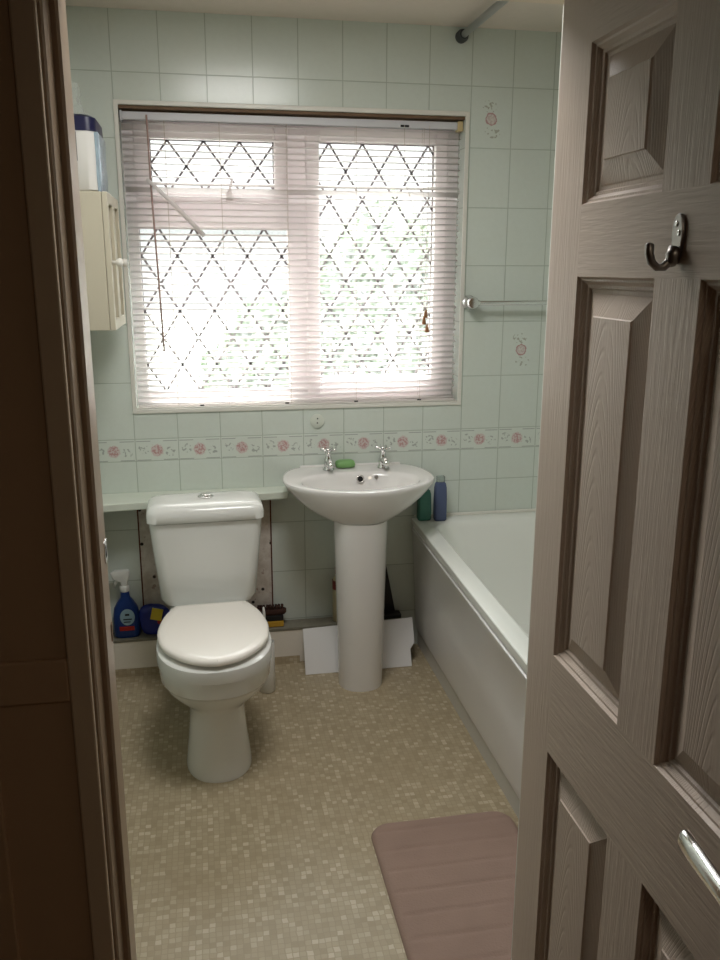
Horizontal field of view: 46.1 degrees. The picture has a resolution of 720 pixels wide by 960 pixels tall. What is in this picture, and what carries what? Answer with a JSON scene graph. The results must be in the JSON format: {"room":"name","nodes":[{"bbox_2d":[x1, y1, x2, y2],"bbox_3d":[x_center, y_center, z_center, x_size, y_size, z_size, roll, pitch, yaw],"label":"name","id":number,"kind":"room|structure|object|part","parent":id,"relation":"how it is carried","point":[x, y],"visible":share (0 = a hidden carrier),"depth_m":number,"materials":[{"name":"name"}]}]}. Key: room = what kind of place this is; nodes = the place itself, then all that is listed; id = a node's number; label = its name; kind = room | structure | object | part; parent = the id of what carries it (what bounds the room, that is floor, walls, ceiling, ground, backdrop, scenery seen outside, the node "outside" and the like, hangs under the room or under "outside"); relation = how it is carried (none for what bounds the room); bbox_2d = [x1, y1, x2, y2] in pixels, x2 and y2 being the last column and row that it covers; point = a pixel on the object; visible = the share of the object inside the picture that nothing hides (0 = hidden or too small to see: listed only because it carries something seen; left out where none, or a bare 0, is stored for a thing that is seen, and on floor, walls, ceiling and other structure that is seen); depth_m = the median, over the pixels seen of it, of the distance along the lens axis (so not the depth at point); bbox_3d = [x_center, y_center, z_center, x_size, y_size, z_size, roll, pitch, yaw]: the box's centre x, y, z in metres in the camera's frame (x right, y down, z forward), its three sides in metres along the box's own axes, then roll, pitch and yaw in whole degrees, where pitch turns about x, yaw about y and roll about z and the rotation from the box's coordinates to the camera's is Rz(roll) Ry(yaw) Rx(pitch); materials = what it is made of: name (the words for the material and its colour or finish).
{"room":"bathroom","nodes":[
{"label":"bathroom","id":0,"kind":"room"},
{"bbox_2d":[66,6,561,643],"bbox_3d":[-0.050,-0.455,3.189,2.075,2.253,0.255,-2,14,-10],"label":"wall","id":1,"kind":"structure","parent":0,"point":[485,447],"depth_m":3.03,"materials":[{"name":"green tile"}]},
{"bbox_2d":[80,191,127,330],"bbox_3d":[-0.805,-0.661,2.574,0.189,0.388,0.347,-2,14,-10],"label":"upper cabinet","id":2,"kind":"object","parent":1,"relation":"attached to","point":[104,262],"visible":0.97,"depth_m":2.43,"materials":[{"name":"beige paint"}]},
{"bbox_2d":[74,114,107,191],"bbox_3d":[-0.819,-0.987,2.456,0.136,0.301,0.228,-2,14,-10],"label":"pack","id":3,"kind":"object","parent":2,"relation":"on","point":[90,144],"visible":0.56,"depth_m":2.38,"materials":[{"name":"grey plastic"}]},
{"bbox_3d":[-0.735,-0.643,2.501,0.017,0.388,0.172,-2,14,-10],"label":"door","id":4,"kind":"part","parent":2,"relation":"part of","materials":[{"name":"beige paint"}]},
{"bbox_3d":[-0.699,-0.627,2.442,0.031,0.026,0.026,-2,14,-10],"label":"knob","id":5,"kind":"part","parent":2,"relation":"part of","materials":[{"name":"white"}]},
{"bbox_3d":[-0.766,-0.685,2.667,0.017,0.388,0.172,-2,14,-10],"label":"door","id":6,"kind":"part","parent":2,"relation":"part of","materials":[{"name":"beige paint"}]},
{"bbox_3d":[-0.730,-0.668,2.604,0.031,0.026,0.026,-2,14,-10],"label":"knob","id":7,"kind":"part","parent":2,"relation":"part of","materials":[{"name":"white"}]},
{"bbox_2d":[102,486,287,511],"bbox_3d":[-0.598,0.068,3.005,0.686,0.027,0.159,-2,14,-10],"label":"wall shelf","id":8,"kind":"object","parent":1,"relation":"attached to","point":[114,502],"visible":0.46,"depth_m":3.01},
{"bbox_2d":[115,655,299,676],"bbox_3d":[-0.583,0.698,3.164,0.720,0.028,0.006,-2,14,-10],"label":"baseboard","id":9,"kind":"structure","parent":1,"relation":"attached to","point":[285,659],"depth_m":3.13,"materials":[{"name":"painted wood"}]},
{"bbox_2d":[113,99,469,413],"bbox_3d":[-0.221,-0.770,3.017,1.197,1.026,0.141,-2,14,-10],"label":"window","id":10,"kind":"structure","parent":1,"relation":"in","point":[123,126],"depth_m":2.98,"materials":[{"name":"white plastic"}]},
{"bbox_3d":[-0.508,-1.088,2.911,0.518,0.263,0.062,-2,14,-10],"label":"opening sash","id":11,"kind":"part","parent":10,"relation":"part of","materials":[{"name":"white plastic"}]},
{"bbox_3d":[-0.440,-0.993,2.900,0.070,0.068,0.031,-2,14,-10],"label":"sash handle","id":12,"kind":"part","parent":10,"relation":"part of","materials":[{"name":"white plastic"}]},
{"bbox_2d":[119,110,462,407],"bbox_3d":[-0.214,-0.755,2.982,1.164,0.981,0.048,-2,14,-10],"label":"blind","id":13,"kind":"object","parent":10,"relation":"attached to","point":[163,117],"visible":1,"depth_m":2.98,"materials":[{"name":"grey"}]},
{"bbox_3d":[-0.650,-0.729,2.914,0.002,0.950,0.028,-2,14,-10],"label":"ladder cord","id":14,"kind":"part","parent":13,"relation":"part of","materials":[{"name":"white fabric"}]},
{"bbox_2d":[146,178,205,236],"bbox_3d":[-0.615,-0.911,2.833,0.189,0.189,0.016,-2,14,-10],"label":"bar","id":15,"kind":"object","parent":13,"relation":"hanging from","point":[185,216],"visible":1,"depth_m":2.83,"materials":[{"name":"white plastic"}]},
{"bbox_3d":[-0.473,-0.736,2.946,0.002,0.950,0.028,-2,14,-10],"label":"ladder cord","id":16,"kind":"part","parent":13,"relation":"part of","materials":[{"name":"white fabric"}]},
{"bbox_3d":[-0.251,-0.746,2.985,0.002,0.950,0.028,-2,14,-10],"label":"ladder cord","id":17,"kind":"part","parent":13,"relation":"part of","materials":[{"name":"white fabric"}]},
{"bbox_3d":[-0.215,-0.286,3.108,1.156,0.007,0.024,-2,14,-10],"label":"rail","id":18,"kind":"part","parent":13,"relation":"part of","materials":[{"name":"white"}]},
{"bbox_3d":[-0.015,-0.756,3.027,0.002,0.950,0.028,-2,14,-10],"label":"ladder cord","id":19,"kind":"part","parent":13,"relation":"part of","materials":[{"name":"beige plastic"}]},
{"bbox_3d":[0.206,-0.917,3.008,0.109,0.640,0.006,-2,14,-10],"label":"pull cord","id":20,"kind":"part","parent":13,"relation":"part of","materials":[{"name":"beige plastic"}]},
{"bbox_3d":[0.221,-0.766,3.070,0.002,0.950,0.028,-2,14,-10],"label":"ladder cord","id":21,"kind":"part","parent":13,"relation":"part of","materials":[{"name":"white fabric"}]},
{"bbox_3d":[0.057,-0.787,3.096,0.514,0.935,0.058,-2,14,-10],"label":"casement sash","id":22,"kind":"part","parent":10,"relation":"part of","materials":[{"name":"white plastic"}]},
{"bbox_2d":[137,399,456,408],"bbox_3d":[-0.217,-0.281,3.115,1.168,0.007,0.070,-2,14,-10],"label":"window sill","id":23,"kind":"structure","parent":1,"relation":"attached to","point":[138,407],"depth_m":3.08,"materials":[{"name":"white"}]},
{"bbox_2d":[310,414,323,427],"bbox_3d":[-0.157,-0.215,3.096,0.052,0.052,0.009,-2,14,-10],"label":"plate","id":24,"kind":"object","parent":1,"relation":"attached to","point":[317,420],"visible":1,"depth_m":3.09,"materials":[{"name":"white plastic"}]},
{"bbox_2d":[455,1,508,43],"bbox_3d":[0.501,-1.303,2.076,0.042,0.042,1.668,-3,14,-11],"label":"pole","id":25,"kind":"object","parent":1,"relation":"attached to","point":[462,35],"visible":1,"depth_m":2.68,"materials":[{"name":"grey metal"}]},
{"bbox_2d":[455,29,468,43],"bbox_3d":[0.347,-1.498,2.851,0.042,0.042,0.040,-2,14,-10],"label":"socket","id":26,"kind":"object","parent":25,"relation":"attached to","point":[460,37],"depth_m":2.85,"materials":[{"name":"grey plastic"}]},
{"bbox_2d":[462,295,546,309],"bbox_3d":[0.622,-0.651,3.104,0.501,0.054,0.065,-2,14,-10],"label":"towel rail","id":27,"kind":"object","parent":1,"relation":"attached to","point":[469,302],"visible":0.5,"depth_m":3.06,"materials":[{"name":"silver metal"}]},
{"bbox_3d":[0.402,-0.641,3.064,0.054,0.054,0.065,-2,14,-10],"label":"post","id":28,"kind":"part","parent":27,"relation":"part of","materials":[{"name":"silver metal"}]},
{"bbox_3d":[0.627,-0.646,3.086,0.414,0.024,0.024,-2,14,-10],"label":"rail","id":29,"kind":"part","parent":27,"relation":"part of","materials":[{"name":"silver metal"}]},
{"bbox_2d":[65,0,562,31],"bbox_3d":[0.103,-1.396,2.109,2.075,0.100,1.920,-2,14,-10],"label":"ceiling","id":30,"kind":"structure","parent":0,"point":[527,16],"depth_m":2.68,"materials":[{"name":"paint"}]},
{"bbox_2d":[116,644,518,959],"bbox_3d":[0.121,0.906,2.560,2.075,0.080,1.670,-2,14,-10],"label":"floor","id":31,"kind":"structure","parent":0,"point":[277,860],"depth_m":2.35,"materials":[{"name":"tile"}]},
{"bbox_2d":[146,490,271,782],"bbox_3d":[-0.465,0.461,2.665,0.381,0.730,0.722,-3,14,-12],"label":"toilet","id":32,"kind":"object","parent":31,"relation":"on","point":[214,647],"visible":1,"depth_m":2.58,"materials":[{"name":"white ceramic"}]},
{"bbox_3d":[-0.519,0.086,2.832,0.381,0.060,0.202,-3,14,-12],"label":"cistern lid","id":33,"kind":"part","parent":32,"relation":"part of","materials":[{"name":"white ceramic"}]},
{"bbox_3d":[-0.435,0.453,2.520,0.330,0.020,0.433,-3,14,-12],"label":"lid","id":34,"kind":"part","parent":32,"relation":"part of","materials":[{"name":"white plastic"}]},
{"bbox_2d":[113,617,399,669],"bbox_3d":[-0.393,0.623,3.224,1.119,0.144,0.078,-2,14,-10],"label":"ledge","id":35,"kind":"object","parent":31,"relation":"on","point":[139,651],"visible":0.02,"depth_m":3.16,"materials":[{"name":"white tile"}]},
{"bbox_2d":[110,569,140,637],"bbox_3d":[-0.856,0.450,3.091,0.094,0.252,0.060,-2,14,-10],"label":"spray bottle","id":36,"kind":"object","parent":35,"relation":"on","point":[126,619],"visible":1,"depth_m":3.07,"materials":[{"name":"blue plastic"}]},
{"bbox_2d":[139,604,169,633],"bbox_3d":[-0.752,0.514,3.115,0.118,0.112,0.059,-2,14,-10],"label":"packet","id":37,"kind":"object","parent":35,"relation":"on","point":[151,616],"visible":0.72,"depth_m":3.10,"materials":[{"name":"blue plastic"}]},
{"bbox_3d":[-0.743,0.491,3.091,0.048,0.047,0.020,-2,14,-10],"label":"yellow panel","id":38,"kind":"part","parent":37,"relation":"part of","materials":[{"name":"yellow"}]},
{"bbox_2d":[266,615,283,626],"bbox_3d":[-0.340,0.529,3.202,0.100,0.046,0.042,-2,14,-10],"label":"sponge","id":39,"kind":"object","parent":35,"relation":"on","point":[273,620],"visible":0.54,"depth_m":3.19,"materials":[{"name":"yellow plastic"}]},
{"bbox_2d":[257,604,285,615],"bbox_3d":[-0.338,0.489,3.196,0.120,0.032,0.042,-2,14,-10],"label":"brush","id":40,"kind":"object","parent":39,"relation":"on","point":[270,609],"visible":0.88,"depth_m":3.18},
{"bbox_2d":[332,575,336,621],"bbox_3d":[-0.079,0.431,3.233,0.054,0.222,0.054,-2,14,-10],"label":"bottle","id":41,"kind":"object","parent":35,"relation":"on","point":[334,605],"visible":0.22,"depth_m":3.22,"materials":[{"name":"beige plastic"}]},
{"bbox_2d":[384,567,400,618],"bbox_3d":[0.104,0.421,3.269,0.103,0.224,0.062,-2,14,-10],"label":"dustpan","id":42,"kind":"object","parent":35,"relation":"on","point":[390,612],"visible":0.42,"depth_m":3.28,"materials":[{"name":"black plastic"}]},
{"bbox_2d":[260,607,274,692],"bbox_3d":[-0.330,0.595,2.978,0.057,0.317,0.057,-2,14,-10],"label":"toilet brush","id":43,"kind":"object","parent":31,"relation":"on","point":[268,686],"visible":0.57,"depth_m":2.98,"materials":[{"name":"white plastic"}]},
{"bbox_2d":[283,462,433,691],"bbox_3d":[-0.001,0.351,3.057,0.535,0.754,0.408,-2,14,-10],"label":"basin","id":44,"kind":"object","parent":31,"relation":"on","point":[360,500],"visible":0.99,"depth_m":2.93,"materials":[{"name":"white ceramic"}]},
{"bbox_2d":[320,447,335,470],"bbox_3d":[-0.107,-0.072,3.060,0.050,0.080,0.095,-5,15,-21],"label":"tap","id":45,"kind":"object","parent":44,"relation":"on","point":[328,462],"visible":1,"depth_m":3.07,"materials":[{"name":"silver metal"}]},
{"bbox_3d":[-0.109,-0.060,3.047,0.024,0.032,0.068,-2,14,-10],"label":"spout","id":46,"kind":"part","parent":45,"relation":"part of","materials":[{"name":"silver metal"}]},
{"bbox_2d":[335,459,354,467],"bbox_3d":[-0.055,-0.060,3.117,0.073,0.028,0.044,-2,14,-10],"label":"soap bar","id":47,"kind":"object","parent":44,"relation":"on","point":[341,463],"visible":1,"depth_m":3.10,"materials":[{"name":"green"}]},
{"bbox_3d":[-0.001,0.060,2.984,0.535,0.139,0.408,-2,14,-10],"label":"bowl","id":48,"kind":"part","parent":44,"relation":"part of","materials":[{"name":"white ceramic"}]},
{"bbox_2d":[375,445,390,468],"bbox_3d":[0.093,-0.081,3.096,0.050,0.080,0.095,-5,15,-21],"label":"tap","id":49,"kind":"object","parent":44,"relation":"on","point":[383,462],"visible":1,"depth_m":3.10,"materials":[{"name":"silver metal"}]},
{"bbox_3d":[0.091,-0.068,3.083,0.024,0.032,0.068,-2,14,-10],"label":"spout","id":50,"kind":"part","parent":49,"relation":"part of","materials":[{"name":"silver metal"}]},
{"bbox_2d":[303,617,413,674],"bbox_3d":[-0.001,0.624,3.189,0.422,0.167,0.088,-2,14,-10],"label":"board","id":51,"kind":"object","parent":31,"relation":"on","point":[320,643],"visible":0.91,"depth_m":3.18,"materials":[{"name":"white laminate"}]},
{"bbox_2d":[371,811,517,959],"bbox_3d":[0.266,0.986,2.048,0.396,0.016,0.553,-2,14,-10],"label":"bath mat","id":52,"kind":"object","parent":31,"relation":"on","point":[449,881],"visible":0.77,"depth_m":2.05,"materials":[{"name":"brown fabric"}]},
{"bbox_2d":[412,508,535,818],"bbox_3d":[0.680,0.579,2.591,0.732,0.541,1.654,-2,14,-10],"label":"bathtub","id":53,"kind":"object","parent":31,"relation":"on","point":[473,570],"visible":0.39,"depth_m":2.81,"materials":[{"name":"white plastic"}]},
{"bbox_2d":[417,489,430,520],"bbox_3d":[0.243,0.077,3.202,0.052,0.150,0.038,-2,14,-10],"label":"bottle","id":54,"kind":"object","parent":53,"relation":"on","point":[424,502],"visible":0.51,"depth_m":3.19,"materials":[{"name":"teal plastic"}]},
{"bbox_2d":[433,475,446,520],"bbox_3d":[0.303,0.068,3.194,0.048,0.172,0.036,-2,14,-10],"label":"bottle","id":55,"kind":"object","parent":53,"relation":"on","point":[440,488],"visible":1,"depth_m":3.18,"materials":[{"name":"blue plastic"}]},
{"bbox_2d":[412,511,535,672],"bbox_3d":[0.680,0.513,2.574,0.732,0.385,1.653,-2,14,-10],"label":"tub","id":56,"kind":"object","parent":53,"relation":"in","point":[473,570],"depth_m":3.06,"materials":[{"name":"white plastic"}]},
{"bbox_3d":[-0.033,0.003,1.366,2.720,2.253,0.120,-2,14,-10],"label":"wall","id":57,"kind":"structure","parent":0,"visible":0},
{"bbox_2d":[0,0,114,959],"bbox_3d":[-0.712,0.049,1.177,0.613,2.253,0.016,-2,14,-10],"label":"door","id":58,"kind":"structure","parent":57,"relation":"in","point":[55,895],"depth_m":1.25,"materials":[{"name":"brown paint"}]},
{"bbox_3d":[-0.729,0.316,1.239,0.580,0.070,0.011,-2,14,-10],"label":"rail","id":59,"kind":"part","parent":58,"relation":"part of","materials":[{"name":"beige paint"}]},
{"bbox_2d":[36,0,563,959],"bbox_3d":[-0.044,0.182,1.407,0.806,1.887,0.125,-2,14,-10],"label":"door frame","id":60,"kind":"structure","parent":57,"relation":"attached to","point":[51,14],"depth_m":1.26,"materials":[{"name":"brown paint"}]},
{"bbox_3d":[-0.411,0.115,1.367,0.002,0.035,0.026,-2,14,-10],"label":"strike plate","id":61,"kind":"part","parent":60,"relation":"part of","materials":[{"name":"silver metal"}]},
{"bbox_2d":[512,0,719,959],"bbox_3d":[0.344,0.277,1.072,0.099,1.856,0.728,-2,14,-10],"label":"door","id":62,"kind":"structure","parent":57,"relation":"in","point":[618,855],"depth_m":1.08,"materials":[{"name":"beige paint"}]},
{"bbox_3d":[0.335,-0.247,0.936,0.042,0.031,0.013,0,14,-2],"label":"hook arm","id":63,"kind":"part","parent":62,"relation":"part of","materials":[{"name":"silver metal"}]},
{"bbox_3d":[0.356,0.405,0.833,0.023,0.029,0.158,-2,14,-8],"label":"lever","id":64,"kind":"part","parent":62,"relation":"part of","materials":[{"name":"silver metal"}]},
{"label":"outside","id":65,"kind":"structure","parent":0,"visible":0},
{"bbox_2d":[145,311,426,388],"bbox_3d":[-3.529,-2.686,17.698,28.000,0.100,29.750,-2,14,-10],"label":"ground","id":66,"kind":"structure","parent":65,"point":[207,316],"depth_m":18.86,"materials":[{"name":"grey"}]},
{"bbox_2d":[199,190,429,387],"bbox_3d":[1.358,-1.350,7.292,5.458,2.506,1.312,-2,14,-10],"label":"tree","id":67,"kind":"object","parent":66,"relation":"on","point":[379,215],"visible":0.12,"depth_m":6.73,"materials":[{"name":"green plant"}]}
]}

